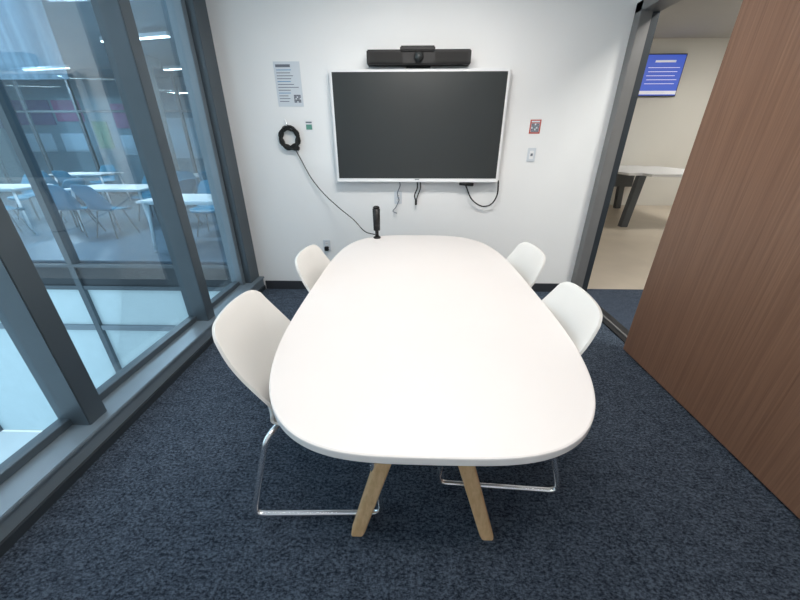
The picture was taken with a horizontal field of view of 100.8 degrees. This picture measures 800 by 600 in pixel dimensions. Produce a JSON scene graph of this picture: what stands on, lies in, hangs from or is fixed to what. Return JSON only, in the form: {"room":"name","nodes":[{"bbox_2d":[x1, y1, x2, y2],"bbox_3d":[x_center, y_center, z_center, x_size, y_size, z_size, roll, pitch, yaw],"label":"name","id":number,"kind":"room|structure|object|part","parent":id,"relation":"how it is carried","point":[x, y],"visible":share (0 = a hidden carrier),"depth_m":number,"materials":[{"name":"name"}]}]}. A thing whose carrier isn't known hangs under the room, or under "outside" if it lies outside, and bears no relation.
{"room":"meeting room","nodes":[
{"label":"meeting room","id":0,"kind":"room"},
{"bbox_2d":[47,0,133,1],"bbox_3d":[-4.346,-4.093,4.389,1.200,0.030,0.600,1,25,1],"label":"ceiling light","id":1,"kind":"object","parent":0,"point":[47,0],"depth_m":4.63,"materials":[{"name":"white"}]},
{"bbox_2d":[0,77,204,186],"bbox_3d":[-8.642,-5.456,11.070,14.050,3.300,0.200,1,25,1],"label":"wall","id":2,"kind":"structure","parent":0,"point":[91,93],"depth_m":10.93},
{"bbox_2d":[10,100,56,124],"bbox_3d":[-11.920,-6.070,10.733,1.300,0.700,0.040,1,25,1],"label":"panel","id":3,"kind":"object","parent":2,"relation":"attached to","point":[38,118],"visible":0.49,"depth_m":10.73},
{"bbox_2d":[25,133,58,151],"bbox_3d":[-12.069,-5.282,11.112,1.000,0.550,0.040,1,25,1],"label":"panel","id":4,"kind":"object","parent":2,"relation":"attached to","point":[47,139],"visible":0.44,"depth_m":11.09,"materials":[{"name":"paper"}]},
{"bbox_2d":[50,100,84,121],"bbox_3d":[-10.720,-6.102,10.682,0.900,0.600,0.040,1,25,1],"label":"panel","id":5,"kind":"object","parent":2,"relation":"attached to","point":[56,104],"visible":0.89,"depth_m":10.64,"materials":[{"name":"purple"}]},
{"bbox_2d":[60,133,89,151],"bbox_3d":[-10.870,-5.268,11.082,0.800,0.550,0.040,1,25,1],"label":"panel","id":6,"kind":"object","parent":2,"relation":"attached to","point":[73,142],"visible":0.86,"depth_m":11.06,"materials":[{"name":"paper"}]},
{"bbox_2d":[91,121,114,147],"bbox_3d":[-9.820,-5.459,10.960,0.500,0.800,0.040,1,25,1],"label":"panel","id":7,"kind":"object","parent":2,"relation":"attached to","point":[101,129],"visible":1,"depth_m":10.93,"materials":[{"name":"green"}]},
{"bbox_2d":[109,104,129,127],"bbox_3d":[-8.921,-5.945,10.702,0.700,0.700,0.040,1,25,1],"label":"panel","id":8,"kind":"object","parent":2,"relation":"attached to","point":[121,121],"visible":0.56,"depth_m":10.70,"materials":[{"name":"purple"}]},
{"bbox_2d":[120,135,137,154],"bbox_3d":[-8.771,-5.176,11.063,1.000,0.600,0.040,1,25,1],"label":"panel","id":9,"kind":"object","parent":2,"relation":"attached to","point":[128,143],"visible":0.45,"depth_m":11.05,"materials":[{"name":"paper"}]},
{"bbox_2d":[166,118,201,157],"bbox_3d":[-7.221,-5.338,10.939,1.300,1.200,0.040,1,25,1],"label":"panel","id":10,"kind":"object","parent":2,"relation":"attached to","point":[175,126],"visible":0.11,"depth_m":10.91,"materials":[{"name":"paper"}]},
{"bbox_2d":[41,0,182,77],"bbox_3d":[-8.748,-5.332,6.846,14.050,0.100,7.940,1,25,1],"label":"ceiling","id":11,"kind":"structure","parent":0,"point":[74,25],"depth_m":6.31,"materials":[{"name":"white plastic"}]},
{"bbox_2d":[99,27,170,42],"bbox_3d":[-4.799,-4.776,5.961,1.500,0.145,0.080,6,26,12],"label":"linear light","id":12,"kind":"object","parent":11,"relation":"hanging from","point":[162,34],"visible":0.54,"depth_m":5.86,"materials":[{"name":"white plastic"}]},
{"bbox_2d":[162,63,181,70],"bbox_3d":[-5.328,-5.898,8.324,1.500,0.145,0.080,6,26,12],"label":"linear light","id":13,"kind":"object","parent":11,"relation":"hanging from","point":[166,68],"visible":0.43,"depth_m":8.42,"materials":[{"name":"white plastic"}]},
{"bbox_2d":[0,190,227,264],"bbox_3d":[-8.748,-2.170,8.347,14.050,0.300,7.940,1,25,1],"label":"floor","id":14,"kind":"structure","parent":0,"point":[131,246],"depth_m":5.75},
{"bbox_2d":[0,158,12,183],"bbox_3d":[-12.207,-4.854,9.802,0.070,3.300,0.070,1,25,1],"label":"post","id":15,"kind":"object","parent":14,"relation":"on","point":[2,166],"visible":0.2,"depth_m":10.22,"materials":[{"name":"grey metal"}]},
{"bbox_2d":[5,206,34,234],"bbox_3d":[-6.769,-1.484,5.531,0.507,0.883,0.597,10,27,19],"label":"lounge chair","id":16,"kind":"object","parent":14,"relation":"on","point":[6,207],"visible":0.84,"depth_m":5.76,"materials":[{"name":"teal plastic"}]},
{"bbox_3d":[-6.840,-1.399,5.867,0.022,0.441,0.148,-11,27,-21],"label":"leg","id":17,"kind":"part","parent":16,"relation":"part of","materials":[{"name":"grey metal"}]},
{"bbox_3d":[-6.534,-1.347,5.757,0.148,0.441,0.022,-11,27,-21],"label":"leg","id":18,"kind":"part","parent":16,"relation":"part of","materials":[{"name":"grey metal"}]},
{"bbox_2d":[6,174,45,219],"bbox_3d":[-7.810,-2.187,7.012,0.507,0.883,0.597,-1,25,-3],"label":"lounge chair","id":19,"kind":"object","parent":14,"relation":"on","point":[26,194],"visible":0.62,"depth_m":7.04,"materials":[{"name":"teal plastic"}]},
{"bbox_3d":[-7.632,-1.897,6.915,0.112,0.441,0.111,-1,25,-3],"label":"leg","id":20,"kind":"part","parent":19,"relation":"part of","materials":[{"name":"grey metal"}]},
{"bbox_2d":[0,184,66,229],"bbox_3d":[-7.526,-1.797,6.351,1.400,0.742,0.760,1,25,1],"label":"table","id":21,"kind":"object","parent":14,"relation":"on","point":[12,188],"visible":0.62,"depth_m":6.08,"materials":[{"name":"white plastic"}]},
{"bbox_3d":[-6.905,-1.639,6.052,0.114,0.714,0.044,17,30,31],"label":"leg","id":22,"kind":"part","parent":21,"relation":"part of","materials":[{"name":"white plastic"}]},
{"bbox_2d":[11,80,59,185],"bbox_3d":[-10.707,-4.836,9.765,0.070,3.300,0.070,1,25,1],"label":"post","id":23,"kind":"object","parent":14,"relation":"on","point":[14,82],"visible":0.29,"depth_m":9.64,"materials":[{"name":"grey metal"}]},
{"bbox_2d":[41,171,58,185],"bbox_3d":[-8.665,-2.792,8.285,0.507,0.883,0.597,0,25,0],"label":"lounge chair","id":24,"kind":"object","parent":14,"relation":"on","point":[49,180],"visible":0.12,"depth_m":8.02,"materials":[{"name":"teal plastic"}]},
{"bbox_2d":[51,170,85,206],"bbox_3d":[-8.072,-2.785,8.271,0.507,0.883,0.597,3,26,6],"label":"lounge chair","id":25,"kind":"object","parent":14,"relation":"on","point":[61,176],"visible":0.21,"depth_m":7.91,"materials":[{"name":"teal plastic"}]},
{"bbox_2d":[47,185,105,236],"bbox_3d":[-5.591,-1.533,5.634,0.507,0.883,0.597,-1,25,-3],"label":"lounge chair","id":26,"kind":"object","parent":14,"relation":"on","point":[63,200],"visible":0.59,"depth_m":5.42,"materials":[{"name":"teal plastic"}]},
{"bbox_3d":[-5.769,-1.425,5.920,0.148,0.441,0.022,21,32,37],"label":"leg","id":27,"kind":"part","parent":26,"relation":"part of","materials":[{"name":"grey metal"}]},
{"bbox_3d":[-5.420,-1.292,5.641,0.148,0.441,0.022,21,32,37],"label":"leg","id":28,"kind":"part","parent":26,"relation":"part of","materials":[{"name":"grey metal"}]},
{"bbox_3d":[-5.439,-1.433,5.938,0.022,0.441,0.148,21,32,37],"label":"leg","id":29,"kind":"part","parent":26,"relation":"part of","materials":[{"name":"grey metal"}]},
{"bbox_2d":[62,177,95,226],"bbox_3d":[-6.366,-1.889,6.383,0.597,0.883,0.507,1,25,1],"label":"lounge chair","id":30,"kind":"object","parent":14,"relation":"on","point":[71,181],"visible":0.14,"depth_m":6.26,"materials":[{"name":"teal plastic"}]},
{"bbox_3d":[-6.254,-1.759,6.624,0.148,0.441,0.022,-22,33,-38],"label":"leg","id":31,"kind":"part","parent":30,"relation":"part of","materials":[{"name":"grey metal"}]},
{"bbox_2d":[64,79,106,194],"bbox_3d":[-9.208,-4.819,9.728,0.070,3.300,0.070,1,25,1],"label":"post","id":32,"kind":"object","parent":14,"relation":"on","point":[67,82],"visible":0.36,"depth_m":9.59,"materials":[{"name":"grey metal"}]},
{"bbox_2d":[15,110,191,112],"bbox_3d":[-9.208,-5.388,9.458,9.000,0.060,0.060,1,25,1],"label":"rail","id":33,"kind":"object","parent":32,"relation":"attached to","point":[16,111],"visible":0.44,"depth_m":9.43,"materials":[{"name":"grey metal"}]},
{"bbox_2d":[48,172,130,203],"bbox_3d":[-8.346,-3.050,8.991,1.400,0.742,0.760,1,25,1],"label":"table","id":34,"kind":"object","parent":14,"relation":"on","point":[73,174],"visible":0.56,"depth_m":8.72,"materials":[{"name":"white plastic"}]},
{"bbox_3d":[-7.725,-2.893,8.693,0.114,0.714,0.044,17,30,31],"label":"leg","id":35,"kind":"part","parent":34,"relation":"part of","materials":[{"name":"white plastic"}]},
{"bbox_3d":[-7.708,-3.168,9.271,0.114,0.714,0.044,-15,29,-29],"label":"leg","id":36,"kind":"part","parent":34,"relation":"part of","materials":[{"name":"white plastic"}]},
{"bbox_2d":[0,191,196,193],"bbox_3d":[-9.208,-3.373,10.415,9.000,0.060,0.060,1,25,1],"label":"rail","id":37,"kind":"object","parent":14,"relation":"on","point":[16,192],"visible":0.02,"depth_m":10.39,"materials":[{"name":"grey metal"}]},
{"bbox_2d":[70,185,139,238],"bbox_3d":[-4.957,-1.513,5.592,0.507,0.883,0.597,5,26,10],"label":"lounge chair","id":38,"kind":"object","parent":14,"relation":"on","point":[88,195],"visible":1,"depth_m":5.35,"materials":[{"name":"teal plastic"}]},
{"bbox_3d":[-5.140,-1.283,5.621,0.148,0.441,0.022,-16,30,-30],"label":"leg","id":39,"kind":"part","parent":38,"relation":"part of","materials":[{"name":"grey metal"}]},
{"bbox_3d":[-4.816,-1.254,5.562,0.022,0.441,0.148,-16,30,-30],"label":"leg","id":40,"kind":"part","parent":38,"relation":"part of","materials":[{"name":"grey metal"}]},
{"bbox_3d":[-5.074,-1.421,5.913,0.022,0.441,0.148,-16,30,-30],"label":"leg","id":41,"kind":"part","parent":38,"relation":"part of","materials":[{"name":"grey metal"}]},
{"bbox_3d":[-4.750,-1.393,5.854,0.148,0.441,0.022,-16,30,-30],"label":"leg","id":42,"kind":"part","parent":38,"relation":"part of","materials":[{"name":"grey metal"}]},
{"bbox_2d":[90,165,121,198],"bbox_3d":[-8.624,-3.463,9.698,0.507,0.883,0.597,1,25,1],"label":"lounge chair","id":43,"kind":"object","parent":14,"relation":"on","point":[104,168],"visible":0.81,"depth_m":9.77,"materials":[{"name":"teal plastic"}]},
{"bbox_2d":[65,184,153,229],"bbox_3d":[-5.226,-1.770,6.294,1.400,0.742,0.760,1,25,1],"label":"table","id":44,"kind":"object","parent":14,"relation":"on","point":[102,188],"visible":0.48,"depth_m":5.99,"materials":[{"name":"white plastic"}]},
{"bbox_3d":[-5.865,-1.627,6.027,0.114,0.714,0.044,-15,29,-29],"label":"leg","id":45,"kind":"part","parent":44,"relation":"part of","materials":[{"name":"white plastic"}]},
{"bbox_3d":[-5.848,-1.902,6.604,0.114,0.714,0.044,17,30,31],"label":"leg","id":46,"kind":"part","parent":44,"relation":"part of","materials":[{"name":"white plastic"}]},
{"bbox_3d":[-4.605,-1.613,5.995,0.114,0.714,0.044,17,30,31],"label":"leg","id":47,"kind":"part","parent":44,"relation":"part of","materials":[{"name":"white plastic"}]},
{"bbox_2d":[35,263,231,286],"bbox_3d":[-7.333,-0.393,4.697,11.100,0.300,0.080,1,25,1],"label":"slab edge","id":48,"kind":"object","parent":14,"relation":"attached to","point":[48,275],"visible":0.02,"depth_m":4.58,"materials":[{"name":"metal"}]},
{"bbox_2d":[0,0,228,372],"bbox_3d":[-7.333,-0.739,4.516,11.100,6.800,0.130,1,25,1],"label":"window","id":49,"kind":"structure","parent":48,"relation":"attached to","point":[29,50],"depth_m":3.64,"materials":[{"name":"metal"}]},
{"bbox_3d":[-8.257,-3.156,3.429,9.250,1.500,0.010,1,25,1],"label":"streaked panel","id":50,"kind":"part","parent":49,"relation":"part of","materials":[{"name":"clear glass"}]},
{"bbox_3d":[-4.484,-0.707,4.450,0.080,6.800,0.120,1,25,1],"label":"facade mullion","id":51,"kind":"part","parent":49,"relation":"part of","materials":[{"name":"grey metal"}]},
{"bbox_2d":[0,289,219,430],"bbox_3d":[-7.333,1.064,5.383,11.100,2.800,0.030,1,25,1],"label":"floor","id":52,"kind":"structure","parent":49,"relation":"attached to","point":[23,405],"depth_m":5.08,"materials":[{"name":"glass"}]},
{"bbox_2d":[0,323,176,330],"bbox_3d":[-7.333,0.361,5.044,11.100,0.080,0.100,1,25,1],"label":"rail","id":53,"kind":"object","parent":52,"relation":"attached to","point":[67,326],"visible":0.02,"depth_m":4.92,"materials":[{"name":"metal"}]},
{"bbox_2d":[44,285,224,290],"bbox_3d":[-7.333,-0.226,4.765,11.100,0.060,0.100,1,25,1],"label":"rail","id":54,"kind":"object","parent":48,"relation":"attached to","point":[57,287],"visible":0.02,"depth_m":4.63,"materials":[{"name":"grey metal"}]},
{"bbox_2d":[131,175,158,220],"bbox_3d":[-5.206,-2.148,6.930,0.507,0.883,0.597,1,25,1],"label":"lounge chair","id":55,"kind":"object","parent":14,"relation":"on","point":[145,194],"visible":0.31,"depth_m":6.94,"materials":[{"name":"teal plastic"}]},
{"bbox_2d":[147,65,179,170],"bbox_3d":[-6.147,-4.182,8.388,0.560,3.300,0.560,1,25,1],"label":"shaft","id":56,"kind":"object","parent":14,"relation":"on","point":[150,69],"visible":0.11,"depth_m":8.21,"materials":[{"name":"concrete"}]},
{"bbox_2d":[144,54,160,68],"bbox_3d":[-6.147,-5.582,7.723,0.680,0.200,0.680,1,25,1],"label":"collar","id":57,"kind":"object","parent":56,"relation":"attached to","point":[151,61],"visible":0.26,"depth_m":7.79,"materials":[{"name":"concrete"}]},
{"bbox_2d":[135,194,212,251],"bbox_3d":[-2.963,-1.185,5.064,1.400,0.742,0.760,1,25,1],"label":"table","id":58,"kind":"object","parent":14,"relation":"on","point":[189,199],"visible":0.23,"depth_m":4.72,"materials":[{"name":"white plastic"}]},
{"bbox_3d":[-3.601,-1.043,4.796,0.114,0.714,0.044,-15,29,-29],"label":"leg","id":59,"kind":"part","parent":58,"relation":"part of","materials":[{"name":"white plastic"}]},
{"bbox_2d":[169,70,199,181],"bbox_3d":[-6.209,-4.784,9.654,0.070,3.300,0.070,1,25,1],"label":"post","id":60,"kind":"object","parent":14,"relation":"on","point":[170,71],"visible":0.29,"depth_m":9.47,"materials":[{"name":"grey metal"}]},
{"bbox_2d":[176,171,199,208],"bbox_3d":[-5.066,-2.707,8.107,0.507,0.883,0.597,-1,25,-3],"label":"lounge chair","id":61,"kind":"object","parent":14,"relation":"on","point":[181,175],"visible":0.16,"depth_m":7.75,"materials":[{"name":"teal plastic"}]},
{"bbox_2d":[179,179,202,224],"bbox_3d":[-4.121,-1.815,6.228,0.597,0.883,0.507,5,26,10],"label":"lounge chair","id":62,"kind":"object","parent":14,"relation":"on","point":[187,186],"visible":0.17,"depth_m":6.05,"materials":[{"name":"teal plastic"}]},
{"bbox_2d":[189,180,218,236],"bbox_3d":[-3.296,-1.598,5.771,0.507,0.883,0.597,-1,25,-3],"label":"lounge chair","id":63,"kind":"object","parent":14,"relation":"on","point":[203,188],"visible":0.43,"depth_m":5.79,"materials":[{"name":"teal plastic"}]},
{"bbox_3d":[-3.447,-1.299,5.657,0.022,0.441,0.148,21,32,37],"label":"leg","id":64,"kind":"part","parent":63,"relation":"part of","materials":[{"name":"grey metal"}]},
{"bbox_2d":[200,172,207,179],"bbox_3d":[-4.046,-2.419,7.500,0.597,0.883,0.507,1,25,1],"label":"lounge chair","id":65,"kind":"object","parent":14,"relation":"on","point":[203,175],"visible":0.14,"depth_m":7.28,"materials":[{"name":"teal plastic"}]},
{"bbox_2d":[165,0,245,284],"bbox_3d":[-1.672,-1.340,2.880,0.115,2.610,0.060,1,25,1],"label":"window frame","id":66,"kind":"structure","parent":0,"point":[177,11],"depth_m":2.81,"materials":[{"name":"grey metal"}]},
{"bbox_2d":[0,288,799,599],"bbox_3d":[0.059,1.005,1.450,3.730,0.120,5.200,1,25,1],"label":"floor","id":67,"kind":"structure","parent":0,"point":[649,504],"depth_m":1.42,"materials":[{"name":"blue carpet"}]},
{"bbox_2d":[212,290,383,516],"bbox_3d":[-0.386,0.412,1.534,0.630,0.879,0.635,0,25,0],"label":"chair","id":68,"kind":"object","parent":67,"relation":"on","point":[248,333],"visible":0.32,"depth_m":1.41,"materials":[{"name":"plastic"}]},
{"bbox_2d":[295,245,330,291],"bbox_3d":[-0.288,0.103,2.185,0.630,0.879,0.635,2,25,3],"label":"chair","id":69,"kind":"object","parent":67,"relation":"on","point":[310,262],"visible":0.12,"depth_m":2.07,"materials":[{"name":"plastic"}]},
{"bbox_2d":[269,235,595,540],"bbox_3d":[0.122,0.253,2.032,1.224,0.740,2.270,1,25,1],"label":"conference table","id":70,"kind":"object","parent":67,"relation":"on","point":[404,349],"visible":1,"depth_m":1.23,"materials":[{"name":"white laminate"}]},
{"bbox_3d":[-0.038,0.602,1.366,0.094,0.680,0.449,21,32,37],"label":"leg","id":71,"kind":"part","parent":70,"relation":"part of","materials":[{"name":"brown wood"}]},
{"bbox_2d":[372,206,380,238],"bbox_3d":[-0.195,-0.647,2.755,0.063,0.265,0.063,1,25,1],"label":"table microphone","id":72,"kind":"object","parent":70,"relation":"on","point":[376,209],"visible":1,"depth_m":2.73,"materials":[{"name":"black plastic"}]},
{"bbox_3d":[0.243,0.605,1.359,0.094,0.680,0.428,-17,30,-31],"label":"leg","id":73,"kind":"part","parent":70,"relation":"part of","materials":[{"name":"brown wood"}]},
{"bbox_2d":[436,282,602,492],"bbox_3d":[0.507,0.360,1.643,0.630,0.879,0.635,2,25,4],"label":"chair","id":74,"kind":"object","parent":67,"relation":"on","point":[577,312],"visible":0.15,"depth_m":1.51,"materials":[{"name":"plastic"}]},
{"bbox_2d":[506,242,545,286],"bbox_3d":[0.550,0.070,2.255,0.630,0.879,0.635,0,25,0],"label":"chair","id":75,"kind":"object","parent":67,"relation":"on","point":[528,260],"visible":0.08,"depth_m":2.12,"materials":[{"name":"plastic"}]},
{"bbox_2d":[599,306,628,342],"bbox_3d":[1.902,0.199,2.994,0.140,0.012,1.200,1,25,1],"label":"threshold","id":76,"kind":"object","parent":67,"relation":"on","point":[614,321],"visible":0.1,"depth_m":2.91,"materials":[{"name":"metal"}]},
{"bbox_2d":[205,0,638,285],"bbox_3d":[0.128,-1.380,3.128,3.730,2.750,0.120,1,25,1],"label":"wall","id":77,"kind":"structure","parent":0,"point":[565,58],"depth_m":2.93,"materials":[{"name":"white paint"}]},
{"bbox_2d":[0,279,263,541],"bbox_3d":[-1.690,0.874,1.440,0.230,0.125,4.959,1,25,1],"label":"trim","id":78,"kind":"structure","parent":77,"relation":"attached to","point":[33,500],"depth_m":1.68,"materials":[{"name":"metal"}]},
{"bbox_2d":[0,276,263,521],"bbox_3d":[-1.683,0.809,1.409,0.245,0.020,4.959,1,25,1],"label":"sill","id":79,"kind":"structure","parent":77,"relation":"attached to","point":[29,477],"depth_m":1.71,"materials":[{"name":"metal"}]},
{"bbox_2d":[0,198,106,424],"bbox_3d":[-1.684,-0.547,1.211,0.160,2.610,0.105,1,25,1],"label":"mullion","id":80,"kind":"object","parent":79,"relation":"on","point":[29,316],"visible":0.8,"depth_m":1.51,"materials":[{"name":"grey metal"}]},
{"bbox_2d":[0,282,239,484],"bbox_3d":[-1.743,0.781,1.397,0.065,0.040,4.958,1,25,1],"label":"bead","id":81,"kind":"object","parent":79,"relation":"on","point":[17,460],"visible":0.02,"depth_m":1.93,"materials":[{"name":"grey metal"}]},
{"bbox_2d":[91,0,214,320],"bbox_3d":[-1.654,-1.024,2.216,0.160,2.610,0.100,1,25,1],"label":"mullion","id":82,"kind":"object","parent":79,"relation":"on","point":[115,19],"visible":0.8,"depth_m":2.17,"materials":[{"name":"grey metal"}]},
{"bbox_2d":[185,0,258,282],"bbox_3d":[-1.631,-1.395,2.996,0.160,2.610,0.199,1,25,1],"label":"corner mullion","id":83,"kind":"object","parent":79,"relation":"on","point":[197,12],"visible":0.74,"depth_m":2.90,"materials":[{"name":"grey metal"}]},
{"bbox_2d":[0,285,265,557],"bbox_3d":[-1.568,0.915,1.448,0.015,0.045,4.944,1,25,1],"label":"toe kick","id":84,"kind":"object","parent":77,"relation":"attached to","point":[37,513],"visible":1,"depth_m":1.66,"materials":[{"name":"metal"}]},
{"bbox_2d":[273,61,303,106],"bbox_3d":[-0.963,-1.863,2.863,0.224,0.330,0.004,1,25,1],"label":"notice","id":85,"kind":"object","parent":77,"relation":"attached to","point":[287,73],"visible":1,"depth_m":2.86,"materials":[{"name":"paper"}]},
{"bbox_2d":[304,120,313,131],"bbox_3d":[-0.823,-1.577,2.995,0.076,0.096,0.004,1,25,1],"label":"wall sign","id":86,"kind":"object","parent":77,"relation":"attached to","point":[308,123],"visible":1,"depth_m":2.99,"materials":[{"name":"white paper"}]},
{"bbox_2d":[278,119,374,234],"bbox_3d":[-0.626,-1.123,2.994,1.020,0.926,0.170,14,29,26],"label":"cable coil","id":87,"kind":"object","parent":77,"relation":"hanging from","point":[295,147],"visible":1,"depth_m":3.02,"materials":[{"name":"black rubber"}]},
{"bbox_2d":[323,240,330,250],"bbox_3d":[-0.766,-0.565,3.451,0.074,0.116,0.045,1,25,1],"label":"power outlet","id":88,"kind":"object","parent":77,"relation":"attached to","point":[326,243],"visible":1,"depth_m":3.45,"materials":[{"name":"plastic"}]},
{"bbox_2d":[394,191,401,203],"bbox_3d":[-0.019,-1.002,3.240,0.074,0.116,0.010,1,25,1],"label":"power outlet","id":89,"kind":"object","parent":77,"relation":"attached to","point":[395,192],"visible":1,"depth_m":3.24,"materials":[{"name":"plastic"}]},
{"bbox_2d":[265,280,558,291],"bbox_3d":[0.179,-0.152,3.636,3.335,0.095,0.014,1,25,1],"label":"baseboard","id":90,"kind":"structure","parent":77,"relation":"attached to","point":[537,287],"depth_m":3.65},
{"bbox_2d":[366,45,471,68],"bbox_3d":[0.151,-1.978,2.696,0.840,0.130,0.147,1,25,1],"label":"bar","id":91,"kind":"object","parent":77,"relation":"attached to","point":[415,56],"visible":1,"depth_m":2.65,"materials":[{"name":"black plastic"}]},
{"bbox_2d":[370,52,402,62],"bbox_3d":[-0.110,-1.951,2.664,0.260,0.070,0.006,1,25,1],"label":"grille","id":92,"kind":"object","parent":91,"relation":"attached to","point":[375,57],"depth_m":2.66,"materials":[{"name":"black fabric"}]},
{"bbox_2d":[406,66,430,68],"bbox_3d":[0.153,-1.944,2.760,0.200,0.015,0.060,1,25,1],"label":"shelf","id":93,"kind":"object","parent":91,"relation":"attached to","point":[407,67],"depth_m":2.75,"materials":[{"name":"black plastic"}]},
{"bbox_2d":[435,52,467,62],"bbox_3d":[0.410,-1.945,2.651,0.260,0.070,0.006,1,25,1],"label":"grille","id":94,"kind":"object","parent":91,"relation":"attached to","point":[440,57],"depth_m":2.65,"materials":[{"name":"black fabric"}]},
{"bbox_2d":[329,68,510,181],"bbox_3d":[0.160,-1.522,2.949,1.510,0.890,0.081,1,25,1],"label":"display","id":95,"kind":"object","parent":77,"relation":"attached to","point":[411,124],"visible":1,"depth_m":2.90,"materials":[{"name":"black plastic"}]},
{"bbox_2d":[393,182,400,212],"bbox_3d":[-0.034,-1.000,3.216,0.079,0.315,0.013,-2,25,-3],"label":"power cord","id":96,"kind":"object","parent":95,"relation":"hanging from","point":[399,182],"visible":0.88,"depth_m":3.22,"materials":[{"name":"grey plastic"}]},
{"bbox_2d":[414,182,420,204],"bbox_3d":[0.168,-1.039,3.190,0.066,0.240,0.018,1,25,1],"label":"cable","id":97,"kind":"object","parent":95,"relation":"hanging from","point":[417,182],"visible":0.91,"depth_m":3.19,"materials":[{"name":"black plastic"}]},
{"bbox_2d":[459,180,498,206],"bbox_3d":[0.749,-1.011,3.158,0.380,0.247,0.043,1,25,1],"label":"cable","id":98,"kind":"object","parent":95,"relation":"hanging from","point":[465,184],"visible":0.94,"depth_m":3.14,"materials":[{"name":"black plastic"}]},
{"bbox_2d":[526,148,535,161],"bbox_3d":[1.208,-1.335,3.044,0.074,0.116,0.013,1,25,1],"label":"light switch","id":99,"kind":"object","parent":77,"relation":"attached to","point":[531,153],"visible":1,"depth_m":3.04,"materials":[{"name":"plastic"}]},
{"bbox_2d":[529,120,541,133],"bbox_3d":[1.204,-1.544,2.949,0.096,0.112,0.004,1,25,1],"label":"sticker","id":100,"kind":"object","parent":77,"relation":"attached to","point":[535,125],"visible":1,"depth_m":2.95,"materials":[{"name":"red paper"}]},
{"bbox_2d":[586,289,642,329],"bbox_3d":[4.972,1.071,1.311,6.100,0.120,5.160,1,25,1],"label":"floor carpet","id":101,"kind":"object","parent":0,"point":[621,304],"visible":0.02,"depth_m":3.39,"materials":[{"name":"blue carpet"}]},
{"bbox_2d":[603,315,626,337],"bbox_3d":[1.890,0.190,2.990,0.015,0.008,1.200,1,25,1],"label":"guide","id":102,"kind":"object","parent":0,"point":[606,318],"depth_m":2.89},
{"bbox_2d":[587,205,671,288],"bbox_3d":[5.119,-1.248,6.196,6.100,0.120,5.660,1,25,1],"label":"floor","id":103,"kind":"structure","parent":0,"point":[624,258],"depth_m":5.15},
{"bbox_2d":[613,165,684,226],"bbox_3d":[5.130,-2.311,7.164,1.850,0.970,2.600,1,25,1],"label":"table","id":104,"kind":"object","parent":103,"relation":"on","point":[626,174],"visible":0.48,"depth_m":6.38,"materials":[{"name":"white plastic"}]},
{"bbox_3d":[5.372,-2.720,8.070,0.200,0.930,0.120,1,25,1],"label":"leg","id":105,"kind":"part","parent":104,"relation":"part of","materials":[{"name":"grey metal"}]},
{"bbox_3d":[4.922,-2.808,7.616,0.900,0.380,0.030,1,25,1],"label":"modesty panel","id":106,"kind":"part","parent":104,"relation":"part of","materials":[{"name":"grey metal"}]},
{"bbox_3d":[4.367,-1.852,6.243,0.200,0.930,0.120,1,25,1],"label":"leg","id":107,"kind":"part","parent":104,"relation":"part of","materials":[{"name":"grey metal"}]},
{"bbox_2d":[609,38,729,205],"bbox_3d":[5.245,-4.079,7.938,6.200,3.500,0.120,1,25,1],"label":"wall","id":108,"kind":"structure","parent":0,"point":[663,131],"depth_m":7.77,"materials":[{"name":"paint"}]},
{"bbox_2d":[638,53,687,96],"bbox_3d":[5.812,-4.995,7.372,0.860,0.800,0.067,1,25,1],"label":"wall screen","id":109,"kind":"object","parent":108,"relation":"attached to","point":[663,72],"visible":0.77,"depth_m":7.34,"materials":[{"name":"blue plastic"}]},
{"bbox_2d":[654,0,742,37],"bbox_3d":[5.049,-3.408,2.327,6.340,0.100,10.840,1,25,1],"label":"ceiling","id":110,"kind":"structure","parent":0,"point":[685,18],"depth_m":6.03,"materials":[{"name":"paint"}]},
{"bbox_3d":[1.853,-0.270,0.790,0.140,2.750,4.960,1,25,1],"label":"wall","id":111,"kind":"structure","parent":0,"visible":0},
{"bbox_2d":[571,0,659,290],"bbox_3d":[1.920,-1.179,3.053,0.160,2.450,0.089,1,25,1],"label":"door frame","id":112,"kind":"structure","parent":111,"relation":"attached to","point":[641,21],"depth_m":2.90,"materials":[{"name":"metal"}]},
{"bbox_2d":[635,0,680,13],"bbox_3d":[1.902,-1.981,1.969,0.160,0.070,1.359,1,25,1],"label":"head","id":113,"kind":"object","parent":111,"relation":"attached to","point":[655,5],"visible":0.76,"depth_m":2.45},
{"label":"outside","id":114,"kind":"structure","parent":0,"visible":0},
{"bbox_2d":[0,431,40,463],"bbox_3d":[-16.058,6.235,-2.010,28.140,0.200,18.150,1,25,1],"label":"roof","id":115,"kind":"structure","parent":114,"point":[10,442],"depth_m":5.73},
{"bbox_3d":[1.779,-1.537,0.684,0.032,0.070,3.850,1,25,1],"label":"rail","id":116,"kind":"object","parent":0,"visible":0},
{"bbox_2d":[623,0,799,518],"bbox_3d":[1.738,-0.222,0.965,0.045,2.488,2.428,1,25,1],"label":"panel","id":117,"kind":"object","parent":116,"relation":"hanging from","point":[716,321],"visible":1,"depth_m":1.67,"materials":[{"name":"brown wood"}]}
]}

